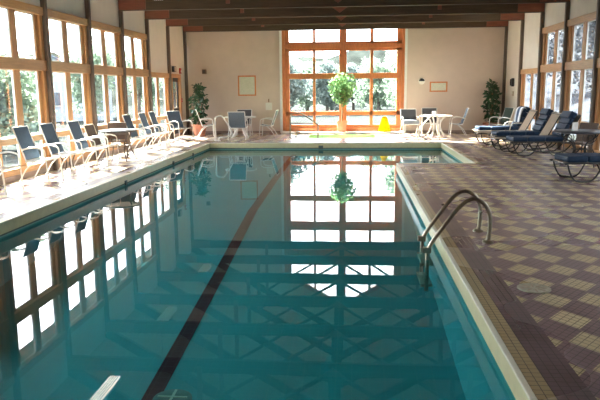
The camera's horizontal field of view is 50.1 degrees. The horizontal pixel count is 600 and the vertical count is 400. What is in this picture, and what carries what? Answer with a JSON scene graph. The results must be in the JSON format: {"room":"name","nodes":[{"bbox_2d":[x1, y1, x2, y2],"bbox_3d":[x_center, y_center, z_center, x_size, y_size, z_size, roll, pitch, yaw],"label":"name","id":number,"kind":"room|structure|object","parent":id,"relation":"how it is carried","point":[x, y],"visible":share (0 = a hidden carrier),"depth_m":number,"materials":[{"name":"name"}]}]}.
{"room":"indoor swimming pool","nodes":[
{"label":"indoor swimming pool","id":0,"kind":"room"},
{"bbox_2d":[16,0,186,131],"bbox_3d":[-5.491,-2.327,10.923,0.160,4.250,27.350,0,10,5],"label":"wall","id":1,"kind":"structure","parent":0,"point":[103,11],"depth_m":19.41,"materials":[{"name":"paint"}]},
{"bbox_2d":[0,0,52,178],"bbox_3d":[-5.330,-2.121,12.183,0.143,3.210,2.200,0,10,5],"label":"window","id":2,"kind":"structure","parent":1,"relation":"in","point":[38,65],"depth_m":12.35,"materials":[{"name":"brown wood"}]},
{"bbox_2d":[47,9,94,163],"bbox_3d":[-5.149,-2.500,14.363,0.143,3.210,2.200,0,10,5],"label":"window","id":3,"kind":"structure","parent":1,"relation":"in","point":[65,67],"depth_m":14.46,"materials":[{"name":"brown wood"}]},
{"bbox_2d":[2,131,187,183],"bbox_3d":[-5.386,-0.268,11.186,0.030,0.100,27.180,0,10,5],"label":"baseboard","id":4,"kind":"structure","parent":1,"relation":"attached to","point":[43,170],"depth_m":14.46,"materials":[{"name":"tile"}]},
{"bbox_2d":[91,20,125,153],"bbox_3d":[-4.968,-2.880,16.543,0.143,3.210,2.200,0,10,5],"label":"window","id":5,"kind":"structure","parent":1,"relation":"in","point":[103,69],"depth_m":16.68,"materials":[{"name":"brown wood"}]},
{"bbox_2d":[124,29,150,144],"bbox_3d":[-4.787,-3.259,18.723,0.143,3.210,2.200,0,10,5],"label":"window","id":6,"kind":"structure","parent":1,"relation":"in","point":[133,72],"depth_m":18.89,"materials":[{"name":"brown wood"}]},
{"bbox_2d":[151,72,170,138],"bbox_3d":[-4.601,-3.091,20.997,0.143,2.100,2.200,0,10,5],"label":"window","id":7,"kind":"structure","parent":1,"relation":"in","point":[156,75],"depth_m":21.29,"materials":[{"name":"brown wood"}]},
{"bbox_2d":[171,74,182,134],"bbox_3d":[-4.468,-3.390,23.007,0.170,2.200,1.250,0,10,5],"label":"door","id":8,"kind":"structure","parent":1,"relation":"in","point":[176,78],"depth_m":23.33,"materials":[{"name":"brown wood"}]},
{"bbox_2d":[0,133,599,399],"bbox_3d":[0.466,-0.188,10.724,12.370,0.001,27.600,0,10,5],"label":"floor","id":9,"kind":"structure","parent":0,"point":[553,337],"depth_m":7.77,"materials":[{"name":"tile"}]},
{"bbox_2d":[0,165,2,185],"bbox_3d":[-5.351,-2.098,11.058,0.100,3.750,0.100,0,10,5],"label":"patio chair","id":10,"kind":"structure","parent":9,"relation":"on","point":[1,182],"depth_m":11.37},
{"bbox_2d":[0,151,24,195],"bbox_3d":[-4.998,-0.614,10.513,0.647,1.022,0.594,0,10,5],"label":"patio chair","id":11,"kind":"object","parent":9,"relation":"on","point":[2,168],"visible":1,"depth_m":10.74,"materials":[{"name":"fabric"}]},
{"bbox_2d":[12,125,63,182],"bbox_3d":[-4.836,-0.850,11.864,0.647,1.022,0.594,0,10,5],"label":"patio chair","id":12,"kind":"object","parent":9,"relation":"on","point":[23,136],"visible":1,"depth_m":11.81,"materials":[{"name":"plastic"}]},
{"bbox_2d":[40,0,58,169],"bbox_3d":[-5.170,-2.478,13.238,0.100,3.750,0.100,0,10,5],"label":"column","id":13,"kind":"structure","parent":9,"relation":"on","point":[43,3],"depth_m":13.16,"materials":[{"name":"wood"}]},
{"bbox_2d":[39,123,85,175],"bbox_3d":[-4.753,-1.024,12.866,0.647,1.022,0.594,0,10,5],"label":"patio chair","id":14,"kind":"object","parent":9,"relation":"on","point":[48,130],"visible":0.94,"depth_m":12.81,"materials":[{"name":"blue fabric"}]},
{"bbox_2d":[60,152,76,170],"bbox_3d":[-4.835,-0.800,13.390,0.380,0.383,0.380,0,10,5],"label":"side table","id":15,"kind":"object","parent":9,"relation":"on","point":[60,152],"visible":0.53,"depth_m":13.44,"materials":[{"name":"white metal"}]},
{"bbox_2d":[66,120,108,169],"bbox_3d":[-4.546,-1.184,13.778,0.647,1.022,0.594,0,10,5],"label":"patio chair","id":16,"kind":"object","parent":9,"relation":"on","point":[75,129],"visible":0.92,"depth_m":13.73,"materials":[{"name":"blue fabric"}]},
{"bbox_2d":[84,0,99,158],"bbox_3d":[-4.989,-2.857,15.418,0.100,3.750,0.100,0,10,5],"label":"column","id":17,"kind":"structure","parent":9,"relation":"on","point":[86,2],"depth_m":15.31,"materials":[{"name":"wood"}]},
{"bbox_2d":[83,124,119,164],"bbox_3d":[-4.506,-1.268,14.616,0.606,0.902,0.594,0,10,5],"label":"patio chair","id":18,"kind":"object","parent":9,"relation":"on","point":[90,130],"visible":0.91,"depth_m":14.58,"materials":[{"name":"plastic"}]},
{"bbox_2d":[106,122,128,157],"bbox_3d":[-4.564,-1.494,16.066,0.494,0.852,0.595,-3,10,-13],"label":"patio chair","id":19,"kind":"object","parent":9,"relation":"on","point":[122,125],"visible":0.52,"depth_m":16.20,"materials":[{"name":"brown metal"}]},
{"bbox_2d":[98,129,136,161],"bbox_3d":[-4.347,-1.323,15.387,0.884,0.717,0.884,0,10,1],"label":"patio table","id":20,"kind":"object","parent":9,"relation":"on","point":[104,131],"visible":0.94,"depth_m":15.14,"materials":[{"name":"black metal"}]},
{"bbox_2d":[118,11,129,149],"bbox_3d":[-4.807,-3.236,17.598,0.100,3.750,0.100,0,10,5],"label":"column","id":21,"kind":"structure","parent":9,"relation":"on","point":[120,13],"depth_m":17.48,"materials":[{"name":"wood"}]},
{"bbox_2d":[122,114,153,153],"bbox_3d":[-4.293,-1.755,17.059,0.647,1.022,0.594,0,10,5],"label":"patio chair","id":22,"kind":"object","parent":9,"relation":"on","point":[127,118],"visible":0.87,"depth_m":17.05,"materials":[{"name":"blue fabric"}]},
{"bbox_2d":[145,19,154,143],"bbox_3d":[-4.626,-3.616,19.778,0.100,3.750,0.100,0,10,5],"label":"column","id":23,"kind":"structure","parent":9,"relation":"on","point":[146,20],"depth_m":19.69,"materials":[{"name":"wood"}]},
{"bbox_2d":[138,113,166,148],"bbox_3d":[-4.191,-1.968,18.287,0.647,1.022,0.594,0,10,5],"label":"patio chair","id":24,"kind":"object","parent":9,"relation":"on","point":[142,116],"visible":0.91,"depth_m":18.21,"materials":[{"name":"blue fabric"}]},
{"bbox_2d":[148,111,175,146],"bbox_3d":[-4.118,-2.122,19.170,0.647,1.022,0.594,0,10,5],"label":"patio chair","id":25,"kind":"object","parent":9,"relation":"on","point":[152,115],"visible":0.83,"depth_m":19.14,"materials":[{"name":"plastic"}]},
{"bbox_2d":[166,26,173,137],"bbox_3d":[-4.445,-3.995,21.957,0.100,3.750,0.100,0,10,5],"label":"column","id":26,"kind":"structure","parent":9,"relation":"on","point":[167,27],"depth_m":21.83,"materials":[{"name":"wood"}]},
{"bbox_2d":[166,111,193,141],"bbox_3d":[-3.944,-2.427,21.067,0.630,0.972,0.654,6,12,34],"label":"patio chair","id":27,"kind":"object","parent":9,"relation":"on","point":[174,117],"visible":0.97,"depth_m":21.11,"materials":[{"name":"plastic"}]},
{"bbox_2d":[183,32,189,133],"bbox_3d":[-4.264,-4.375,24.137,0.100,3.750,0.100,0,10,5],"label":"column","id":28,"kind":"structure","parent":9,"relation":"on","point":[184,33],"depth_m":24.08,"materials":[{"name":"wood"}]},
{"bbox_2d":[187,82,208,135],"bbox_3d":[-3.689,-3.308,23.334,0.780,1.912,0.776,0,10,5],"label":"potted plant","id":29,"kind":"object","parent":9,"relation":"on","point":[198,95],"visible":0.88,"depth_m":23.27,"materials":[{"name":"green plant"}]},
{"bbox_2d":[195,109,214,137],"bbox_3d":[-3.346,-2.707,22.656,0.630,0.972,0.654,-2,10,-10],"label":"patio chair","id":30,"kind":"object","parent":9,"relation":"on","point":[212,124],"visible":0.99,"depth_m":22.41,"materials":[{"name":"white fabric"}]},
{"bbox_2d":[214,115,232,140],"bbox_3d":[-2.486,-2.324,20.782,0.606,0.830,0.110,0,10,5],"label":"pool handrail","id":31,"kind":"object","parent":9,"relation":"on","point":[218,115],"visible":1,"depth_m":20.77,"materials":[{"name":"metal"}]},
{"bbox_2d":[227,111,247,139],"bbox_3d":[-2.065,-2.474,21.330,0.614,0.942,0.619,0,10,3],"label":"patio chair","id":32,"kind":"object","parent":9,"relation":"on","point":[236,119],"visible":0.94,"depth_m":21.12,"materials":[{"name":"fabric"}]},
{"bbox_2d":[224,116,254,137],"bbox_3d":[-2.062,-2.502,22.121,1.100,0.729,1.100,0,10,5],"label":"round table","id":33,"kind":"object","parent":9,"relation":"on","point":[246,117],"visible":0.42,"depth_m":21.99,"materials":[{"name":"white plastic"}]},
{"bbox_2d":[234,109,252,134],"bbox_3d":[-2.027,-2.765,23.011,0.594,0.942,0.619,0,10,5],"label":"patio chair","id":34,"kind":"object","parent":9,"relation":"on","point":[248,112],"visible":0.47,"depth_m":23.18,"materials":[{"name":"grey fabric"}]},
{"bbox_2d":[0,149,515,399],"bbox_3d":[-0.004,0.464,10.968,7.180,1.040,18.180,0,10,5],"label":"swimming pool","id":35,"kind":"object","parent":9,"relation":"in","point":[270,280],"visible":0.8,"depth_m":7.76,"materials":[{"name":"paint"}]},
{"bbox_2d":[0,143,537,399],"bbox_3d":[-0.009,-0.114,10.868,7.196,0.193,18.196,0,10,5],"label":"coping","id":36,"kind":"object","parent":35,"relation":"attached to","point":[520,388],"visible":0.93,"depth_m":9.33},
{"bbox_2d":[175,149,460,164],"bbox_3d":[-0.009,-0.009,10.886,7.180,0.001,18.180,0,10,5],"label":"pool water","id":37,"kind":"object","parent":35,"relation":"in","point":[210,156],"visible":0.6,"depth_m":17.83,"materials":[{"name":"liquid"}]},
{"bbox_2d":[259,110,277,136],"bbox_3d":[-1.084,-2.665,22.386,0.619,0.942,0.614,1,10,7],"label":"patio chair","id":38,"kind":"object","parent":9,"relation":"on","point":[273,119],"visible":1,"depth_m":22.29,"materials":[{"name":"plastic"}]},
{"bbox_2d":[289,112,318,137],"bbox_3d":[0.123,-2.423,22.024,1.041,1.151,0.110,0,10,5],"label":"handrail","id":39,"kind":"object","parent":9,"relation":"attached to","point":[296,112],"visible":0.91,"depth_m":21.96,"materials":[{"name":"metal"}]},
{"bbox_2d":[308,134,375,137],"bbox_3d":[1.474,-1.836,22.523,2.330,0.800,1.600,0,10,5],"label":"basin","id":40,"kind":"object","parent":9,"relation":"in","point":[367,135],"visible":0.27,"depth_m":23.24,"materials":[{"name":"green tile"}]},
{"bbox_2d":[281,131,404,133],"bbox_3d":[1.574,-2.491,23.751,4.500,0.069,0.590,0,10,5],"label":"ledge","id":41,"kind":"object","parent":9,"relation":"on","point":[283,132],"visible":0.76,"depth_m":23.52,"materials":[{"name":"concrete"}]},
{"bbox_2d":[326,72,357,131],"bbox_3d":[1.534,-3.603,23.549,1.172,2.192,1.055,0,10,5],"label":"potted tree","id":42,"kind":"object","parent":41,"relation":"on","point":[340,94],"visible":1,"depth_m":23.42,"materials":[{"name":"green plant"}]},
{"bbox_2d":[378,116,390,131],"bbox_3d":[3.093,-2.783,23.538,0.458,0.547,0.321,0,10,5],"label":"sign","id":43,"kind":"object","parent":41,"relation":"on","point":[384,126],"visible":1,"depth_m":23.44,"materials":[{"name":"yellow plastic"}]},
{"bbox_2d":[399,109,419,135],"bbox_3d":[3.842,-2.714,22.477,0.614,0.922,0.612,-1,10,-3],"label":"patio chair","id":44,"kind":"object","parent":9,"relation":"on","point":[408,116],"visible":0.99,"depth_m":22.63,"materials":[{"name":"grey fabric"}]},
{"bbox_2d":[402,120,418,123],"bbox_3d":[3.846,-2.720,22.394,0.539,0.135,0.361,-1,10,-3],"label":"seat cushion","id":45,"kind":"object","parent":44,"relation":"on","point":[403,121],"depth_m":22.22,"materials":[{"name":"fabric"}]},
{"bbox_2d":[420,108,438,133],"bbox_3d":[4.633,-2.814,22.958,0.594,0.942,0.619,1,10,7],"label":"patio chair","id":46,"kind":"object","parent":9,"relation":"on","point":[424,111],"visible":0.5,"depth_m":23.13,"materials":[{"name":"plastic"}]},
{"bbox_2d":[418,115,440,139],"bbox_3d":[4.145,-2.319,20.537,0.757,0.814,0.110,0,10,5],"label":"pool handrail","id":47,"kind":"object","parent":9,"relation":"on","point":[431,115],"visible":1,"depth_m":20.52,"materials":[{"name":"metal"}]},
{"bbox_2d":[419,115,451,136],"bbox_3d":[4.626,-2.528,21.937,1.100,0.729,1.100,-3,10,-15],"label":"round table","id":48,"kind":"object","parent":9,"relation":"on","point":[426,116],"visible":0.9,"depth_m":21.79,"materials":[{"name":"white plastic"}]},
{"bbox_2d":[416,189,492,290],"bbox_3d":[1.724,0.436,7.214,0.760,1.048,0.660,0,10,5],"label":"pool ladder","id":49,"kind":"object","parent":9,"relation":"attached to","point":[424,258],"visible":1,"depth_m":7.04,"materials":[{"name":"metal"}]},
{"bbox_2d":[448,108,468,135],"bbox_3d":[5.490,-2.707,22.240,0.626,0.962,0.594,1,10,7],"label":"patio chair","id":50,"kind":"object","parent":9,"relation":"on","point":[467,109],"visible":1,"depth_m":22.10,"materials":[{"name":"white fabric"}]},
{"bbox_2d":[481,78,502,125],"bbox_3d":[6.817,-3.342,22.865,0.784,1.961,0.781,9,14,43],"label":"potted plant","id":51,"kind":"object","parent":9,"relation":"on","point":[492,94],"visible":0.85,"depth_m":22.73,"materials":[{"name":"green plant"}]},
{"bbox_2d":[489,107,513,125],"bbox_3d":[6.790,-2.631,21.705,0.630,0.972,0.634,-2,10,-11],"label":"patio chair","id":52,"kind":"object","parent":9,"relation":"on","point":[508,111],"visible":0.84,"depth_m":21.66,"materials":[{"name":"green"}]},
{"bbox_2d":[472,106,533,141],"bbox_3d":[6.305,-2.353,19.837,1.811,1.063,0.741,0,10,2],"label":"sun lounger","id":53,"kind":"object","parent":9,"relation":"on","point":[516,125],"visible":0.47,"depth_m":19.56,"materials":[{"name":"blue fabric"}]},
{"bbox_2d":[514,107,525,121],"bbox_3d":[6.791,-2.584,19.743,0.302,0.546,0.520,0,10,2],"label":"striped towel","id":54,"kind":"object","parent":53,"relation":"on","point":[518,112],"visible":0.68,"depth_m":19.68,"materials":[{"name":"fabric"}]},
{"bbox_2d":[511,107,529,126],"bbox_3d":[6.796,-2.568,19.785,0.385,0.584,0.640,0,10,2],"label":"cushion","id":55,"kind":"object","parent":53,"relation":"on","point":[524,112],"depth_m":19.50,"materials":[{"name":"fabric"}]},
{"bbox_2d":[501,27,507,123],"bbox_3d":[7.367,-4.310,23.182,0.100,3.750,0.100,0,10,5],"label":"column","id":56,"kind":"structure","parent":9,"relation":"on","point":[506,28],"depth_m":23.09,"materials":[{"name":"wood"}]},
{"bbox_2d":[473,110,537,144],"bbox_3d":[6.032,-2.122,18.728,1.811,0.990,0.692,0,10,2],"label":"sun lounger","id":57,"kind":"object","parent":9,"relation":"on","point":[530,115],"visible":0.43,"depth_m":18.70,"materials":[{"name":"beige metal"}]},
{"bbox_2d":[517,20,524,107],"bbox_3d":[7.186,-3.931,21.002,0.100,3.750,0.100,0,10,5],"label":"column","id":58,"kind":"structure","parent":9,"relation":"on","point":[522,21],"depth_m":20.86,"materials":[{"name":"wood"}]},
{"bbox_2d":[488,108,556,148],"bbox_3d":[6.135,-1.960,17.556,1.811,1.069,0.692,0,10,2],"label":"sun lounger","id":59,"kind":"object","parent":9,"relation":"on","point":[544,113],"visible":0.55,"depth_m":17.33,"materials":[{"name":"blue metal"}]},
{"bbox_2d":[532,110,553,130],"bbox_3d":[6.614,-2.175,17.505,0.367,0.592,0.640,0,10,2],"label":"cushion","id":60,"kind":"object","parent":59,"relation":"on","point":[544,114],"depth_m":17.39,"materials":[{"name":"fabric"}]},
{"bbox_2d":[539,108,550,114],"bbox_3d":[6.659,-2.400,17.464,0.131,0.181,0.600,0,10,2],"label":"pillow","id":61,"kind":"object","parent":59,"relation":"on","point":[544,111],"depth_m":17.33,"materials":[{"name":"fabric"}]},
{"bbox_2d":[488,112,562,151],"bbox_3d":[5.880,-1.763,16.665,1.811,0.990,0.692,0,10,2],"label":"sun lounger","id":62,"kind":"object","parent":9,"relation":"on","point":[553,118],"visible":0.59,"depth_m":16.63,"materials":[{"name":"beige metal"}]},
{"bbox_2d":[517,283,550,293],"bbox_3d":[1.938,0.729,5.323,0.270,0.010,0.270,0,10,5],"label":"floor drain","id":63,"kind":"object","parent":9,"relation":"on","point":[535,288],"visible":1,"depth_m":5.31,"materials":[{"name":"beige plastic"}]},
{"bbox_2d":[535,12,544,124],"bbox_3d":[7.004,-3.551,18.822,0.100,3.750,0.100,0,10,5],"label":"column","id":64,"kind":"structure","parent":9,"relation":"on","point":[542,14],"depth_m":18.72,"materials":[{"name":"wood"}]},
{"bbox_2d":[503,110,583,155],"bbox_3d":[5.962,-1.639,15.712,1.811,1.069,0.692,0,10,2],"label":"sun lounger","id":65,"kind":"object","parent":9,"relation":"on","point":[567,117],"visible":0.83,"depth_m":15.45,"materials":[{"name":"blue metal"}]},
{"bbox_2d":[552,112,576,136],"bbox_3d":[6.441,-1.854,15.660,0.367,0.592,0.640,0,10,2],"label":"cushion","id":66,"kind":"object","parent":65,"relation":"on","point":[565,122],"depth_m":15.52,"materials":[{"name":"fabric"}]},
{"bbox_2d":[560,110,573,118],"bbox_3d":[6.486,-2.078,15.620,0.131,0.181,0.600,0,10,2],"label":"pillow","id":67,"kind":"object","parent":65,"relation":"on","point":[565,114],"depth_m":15.50,"materials":[{"name":"fabric"}]},
{"bbox_2d":[557,2,570,149],"bbox_3d":[6.823,-3.172,16.642,0.100,3.750,0.100,0,10,5],"label":"column","id":68,"kind":"structure","parent":9,"relation":"on","point":[567,4],"depth_m":16.52,"materials":[{"name":"wood"}]},
{"bbox_2d":[549,153,599,182],"bbox_3d":[5.461,-0.885,11.388,1.811,1.069,0.692,0,10,1],"label":"sun lounger","id":69,"kind":"object","parent":9,"relation":"on","point":[564,158],"visible":1,"depth_m":11.15,"materials":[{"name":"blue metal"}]},
{"bbox_2d":[553,129,599,167],"bbox_3d":[5.845,-1.085,13.431,1.090,0.733,1.090,0,10,5],"label":"patio table","id":70,"kind":"object","parent":9,"relation":"on","point":[567,132],"visible":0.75,"depth_m":13.30,"materials":[{"name":"metal"}]},
{"bbox_2d":[572,122,577,130],"bbox_3d":[5.722,-1.530,13.363,0.110,0.170,0.100,0,10,5],"label":"napkin holder","id":71,"kind":"object","parent":70,"relation":"on","point":[574,124],"visible":1,"depth_m":13.33,"materials":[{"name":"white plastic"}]},
{"bbox_2d":[562,122,598,152],"bbox_3d":[6.229,-1.277,14.274,0.595,0.852,0.494,-6,11,-30],"label":"patio chair","id":72,"kind":"object","parent":9,"relation":"on","point":[581,138],"visible":0.48,"depth_m":14.31,"materials":[{"name":"brown metal"}]},
{"bbox_2d":[587,0,599,152],"bbox_3d":[6.642,-2.793,14.462,0.100,3.750,0.100,0,10,5],"label":"column","id":73,"kind":"structure","parent":9,"relation":"on","point":[597,27],"depth_m":14.41,"materials":[{"name":"wood"}]},
{"bbox_2d":[186,27,504,130],"bbox_3d":[1.552,-6.354,23.523,12.090,7.761,0.220,0,10,5],"label":"wall","id":74,"kind":"structure","parent":0,"point":[466,59],"depth_m":23.67,"materials":[{"name":"beige paint"}]},
{"bbox_2d":[238,75,255,95],"bbox_3d":[-1.984,-4.278,24.050,0.680,0.750,0.028,0,10,5],"label":"framed notice","id":75,"kind":"object","parent":74,"relation":"attached to","point":[246,85],"visible":1,"depth_m":24.05,"materials":[{"name":"paper"}]},
{"bbox_2d":[266,99,271,109],"bbox_3d":[-1.170,-3.584,24.104,0.240,0.410,0.030,0,10,5],"label":"paper notice","id":76,"kind":"object","parent":74,"relation":"attached to","point":[268,105],"visible":1,"depth_m":24.10,"materials":[{"name":"beige paper"}]},
{"bbox_2d":[279,31,282,132],"bbox_3d":[-0.711,-4.992,23.806,0.090,4.980,0.060,0,10,5],"label":"trim","id":77,"kind":"structure","parent":74,"relation":"attached to","point":[280,32],"depth_m":23.88,"materials":[{"name":"white wood"}]},
{"bbox_2d":[190,130,475,132],"bbox_3d":[1.574,-2.554,24.058,11.690,0.090,0.025,0,10,5],"label":"baseboard","id":78,"kind":"structure","parent":74,"relation":"attached to","point":[407,131],"depth_m":23.83,"materials":[{"name":"tile"}]},
{"bbox_2d":[282,29,404,130],"bbox_3d":[1.577,-5.763,23.568,4.500,6.420,0.210,0,10,5],"label":"window","id":79,"kind":"structure","parent":74,"relation":"in","point":[342,45],"depth_m":23.69,"materials":[{"name":"orange wood"}]},
{"bbox_2d":[404,29,407,131],"bbox_3d":[3.864,-4.967,23.430,0.090,4.980,0.060,0,10,5],"label":"trim","id":80,"kind":"structure","parent":74,"relation":"attached to","point":[406,30],"depth_m":23.46,"materials":[{"name":"paint"}]},
{"bbox_2d":[418,78,424,83],"bbox_3d":[4.452,-4.343,23.491,0.236,0.236,0.053,0,10,5],"label":"wall lamp","id":81,"kind":"object","parent":74,"relation":"attached to","point":[421,80],"visible":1,"depth_m":23.47,"materials":[{"name":"white plastic"}]},
{"bbox_2d":[429,82,447,91],"bbox_3d":[5.063,-4.140,23.488,0.640,0.370,0.028,0,10,5],"label":"framed notice","id":82,"kind":"object","parent":74,"relation":"attached to","point":[434,86],"visible":1,"depth_m":23.49,"materials":[{"name":"paper"}]},
{"bbox_2d":[505,0,596,125],"bbox_3d":[6.399,-2.262,9.946,0.160,4.250,27.350,0,10,5],"label":"wall","id":83,"kind":"structure","parent":0,"point":[554,12],"depth_m":20.07,"materials":[{"name":"paint"}]},
{"bbox_2d":[510,78,513,86],"bbox_3d":[7.244,-4.023,21.969,0.140,0.280,0.140,0,10,5],"label":"wall phone","id":84,"kind":"object","parent":83,"relation":"attached to","point":[511,79],"visible":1,"depth_m":21.93,"materials":[{"name":"black plastic"}]},
{"bbox_2d":[520,68,536,129],"bbox_3d":[7.173,-3.026,20.030,0.143,2.100,2.200,0,10,5],"label":"window","id":85,"kind":"structure","parent":83,"relation":"in","point":[524,72],"depth_m":20.14,"materials":[{"name":"brown wood"}]},
{"bbox_2d":[537,21,563,144],"bbox_3d":[6.987,-3.194,17.755,0.143,3.210,2.200,0,10,5],"label":"window","id":86,"kind":"structure","parent":83,"relation":"in","point":[545,68],"depth_m":17.92,"materials":[{"name":"brown wood"}]},
{"bbox_2d":[539,143,583,152],"bbox_3d":[6.315,-0.203,10.225,0.030,0.100,27.180,0,10,5],"label":"baseboard","id":87,"kind":"structure","parent":83,"relation":"attached to","point":[569,150],"depth_m":16.75,"materials":[{"name":"wood"}]},
{"bbox_2d":[561,11,595,151],"bbox_3d":[6.805,-2.814,15.575,0.143,3.210,2.200,0,10,5],"label":"window","id":88,"kind":"structure","parent":83,"relation":"in","point":[584,64],"depth_m":15.69,"materials":[{"name":"brown wood"}]},
{"bbox_2d":[592,44,599,152],"bbox_3d":[6.624,-2.435,13.396,0.143,3.210,2.200,0,10,5],"label":"window","id":89,"kind":"structure","parent":83,"relation":"in","point":[596,146],"depth_m":14.42,"materials":[{"name":"brown wood"}]},
{"label":"outside","id":90,"kind":"structure","parent":0,"visible":0},
{"bbox_2d":[2,104,575,165],"bbox_3d":[3.282,-4.865,39.618,180.000,0.200,200.000,0,10,5],"label":"ground","id":91,"kind":"structure","parent":90,"point":[9,159],"depth_m":38.79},
{"bbox_2d":[0,45,56,149],"bbox_3d":[-9.740,-3.220,20.349,3.766,3.376,3.612,-3,10,-15],"label":"tree","id":92,"kind":"object","parent":91,"relation":"on","point":[30,111],"visible":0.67,"depth_m":20.10,"materials":[{"name":"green plant"}]},
{"bbox_2d":[31,55,115,121],"bbox_3d":[-16.547,-7.360,42.359,8.000,4.120,6.600,-5,11,-23],"label":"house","id":93,"kind":"structure","parent":91,"relation":"on","point":[58,82],"depth_m":40.04,"materials":[{"name":"white"}]},
{"bbox_2d":[59,36,115,123],"bbox_3d":[-11.597,-6.569,35.649,3.502,4.778,4.051,-5,11,-26],"label":"tree","id":94,"kind":"object","parent":91,"relation":"on","point":[76,88],"visible":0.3,"depth_m":34.88,"materials":[{"name":"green plant"}]},
{"bbox_2d":[125,50,162,116],"bbox_3d":[-11.557,-8.474,46.638,3.502,4.778,4.051,-2,10,-7],"label":"tree","id":95,"kind":"object","parent":91,"relation":"on","point":[128,59],"visible":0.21,"depth_m":46.23,"materials":[{"name":"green plant"}]},
{"bbox_2d":[153,78,176,110],"bbox_3d":[-7.975,-7.597,41.399,3.502,4.778,4.051,-2,10,-6],"label":"tree","id":96,"kind":"object","parent":91,"relation":"on","point":[160,80],"visible":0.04,"depth_m":41.18,"materials":[{"name":"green plant"}]},
{"bbox_2d":[1,50,392,105],"bbox_3d":[7.325,-17.797,87.952,120.000,8.808,24.000,0,10,5],"label":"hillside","id":97,"kind":"structure","parent":91,"relation":"on","point":[355,57],"depth_m":94.45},
{"bbox_2d":[289,57,303,100],"bbox_3d":[-1.754,-8.278,46.559,3.885,4.252,3.739,-5,11,-26],"label":"tree","id":98,"kind":"object","parent":91,"relation":"on","point":[295,59],"visible":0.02,"depth_m":45.80,"materials":[{"name":"grey plant"}]},
{"bbox_2d":[289,55,311,110],"bbox_3d":[-1.203,-6.258,35.652,3.616,3.988,3.503,-4,10,-20],"label":"tree","id":99,"kind":"object","parent":91,"relation":"on","point":[296,89],"visible":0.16,"depth_m":35.14,"materials":[{"name":"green plant"}]},
{"bbox_2d":[293,60,324,110],"bbox_3d":[0.599,-9.208,51.802,3.739,4.252,3.885,3,10,18],"label":"tree","id":100,"kind":"object","parent":91,"relation":"on","point":[308,69],"visible":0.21,"depth_m":51.24,"materials":[{"name":"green plant"}]},
{"bbox_2d":[303,60,349,110],"bbox_3d":[1.972,-8.299,47.271,3.503,3.988,3.616,7,13,38],"label":"tree","id":101,"kind":"object","parent":91,"relation":"on","point":[323,96],"visible":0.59,"depth_m":46.79,"materials":[{"name":"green plant"}]},
{"bbox_2d":[312,63,351,109],"bbox_3d":[2.752,-10.140,57.072,3.739,4.252,3.885,-9,13,-41],"label":"tree","id":102,"kind":"object","parent":91,"relation":"on","point":[336,65],"visible":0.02,"depth_m":56.70,"materials":[{"name":"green plant"}]},
{"bbox_2d":[346,63,366,110],"bbox_3d":[4.308,-9.135,51.978,3.503,3.988,3.616,-6,11,-30],"label":"tree","id":103,"kind":"object","parent":91,"relation":"on","point":[350,67],"visible":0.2,"depth_m":51.48,"materials":[{"name":"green plant"}]},
{"bbox_2d":[337,67,381,105],"bbox_3d":[6.274,-12.459,70.637,6.000,4.120,6.600,0,10,5],"label":"house","id":104,"kind":"structure","parent":91,"relation":"on","point":[358,68],"depth_m":68.03,"materials":[{"name":"white"}]},
{"bbox_2d":[351,56,396,110],"bbox_3d":[5.660,-8.327,46.466,3.739,4.252,3.885,-2,10,-9],"label":"tree","id":105,"kind":"object","parent":91,"relation":"on","point":[377,68],"visible":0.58,"depth_m":46.28,"materials":[{"name":"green plant"}]},
{"bbox_2d":[377,50,396,107],"bbox_3d":[6.233,-6.350,35.030,3.739,4.252,3.885,-1,10,-5],"label":"tree","id":106,"kind":"object","parent":91,"relation":"on","point":[390,62],"visible":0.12,"depth_m":35.22,"materials":[{"name":"grey plant"}]},
{"bbox_2d":[525,30,591,134],"bbox_3d":[25.232,-11.559,43.757,26.000,11.322,104.000,0,10,5],"label":"hillside","id":107,"kind":"structure","parent":91,"relation":"on","point":[575,96],"depth_m":36.49,"materials":[{"name":"snow"}]},
{"bbox_2d":[527,31,590,90],"bbox_3d":[14.494,-10.104,36.204,5.216,8.884,5.254,6,12,32],"label":"tree","id":108,"kind":"object","parent":107,"relation":"on","point":[551,52],"visible":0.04,"depth_m":35.86,"materials":[{"name":"grey plant"}]},
{"bbox_2d":[549,21,595,92],"bbox_3d":[12.282,-7.670,24.244,5.331,9.056,4.995,8,13,40],"label":"tree","id":109,"kind":"object","parent":107,"relation":"on","point":[580,27],"visible":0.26,"depth_m":24.84,"materials":[{"name":"grey plant"}]},
{"bbox_2d":[552,24,593,81],"bbox_3d":[14.010,-8.986,29.777,5.216,8.884,5.254,-2,10,-11],"label":"tree","id":110,"kind":"object","parent":107,"relation":"on","point":[576,38],"visible":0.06,"depth_m":29.32,"materials":[{"name":"grey plant"}]},
{"bbox_3d":[0.439,-5.911,10.010,13.870,4.321,28.150,0,10,5],"label":"ceiling","id":111,"kind":"structure","parent":0,"visible":0},
{"bbox_2d":[118,0,569,10],"bbox_3d":[0.974,-6.930,16.456,11.840,3.820,0.135,0,10,5],"label":"roof truss","id":112,"kind":"object","parent":111,"relation":"attached to","point":[123,5],"visible":1,"depth_m":16.87,"materials":[{"name":"wood"}]},
{"bbox_2d":[144,3,544,19],"bbox_3d":[1.155,-7.310,18.636,11.840,3.820,0.135,0,10,5],"label":"roof truss","id":113,"kind":"object","parent":111,"relation":"attached to","point":[525,7],"visible":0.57,"depth_m":18.89,"materials":[{"name":"wood"}]},
{"bbox_2d":[166,13,524,26],"bbox_3d":[1.336,-7.689,20.816,11.840,3.820,0.135,0,10,5],"label":"roof truss","id":114,"kind":"object","parent":111,"relation":"attached to","point":[500,16],"visible":0.53,"depth_m":21.07,"materials":[{"name":"wood"}]},
{"bbox_2d":[183,21,508,31],"bbox_3d":[1.515,-8.063,22.966,11.840,3.820,0.135,0,10,5],"label":"roof truss","id":115,"kind":"object","parent":111,"relation":"attached to","point":[473,24],"visible":0.45,"depth_m":23.23,"materials":[{"name":"wood"}]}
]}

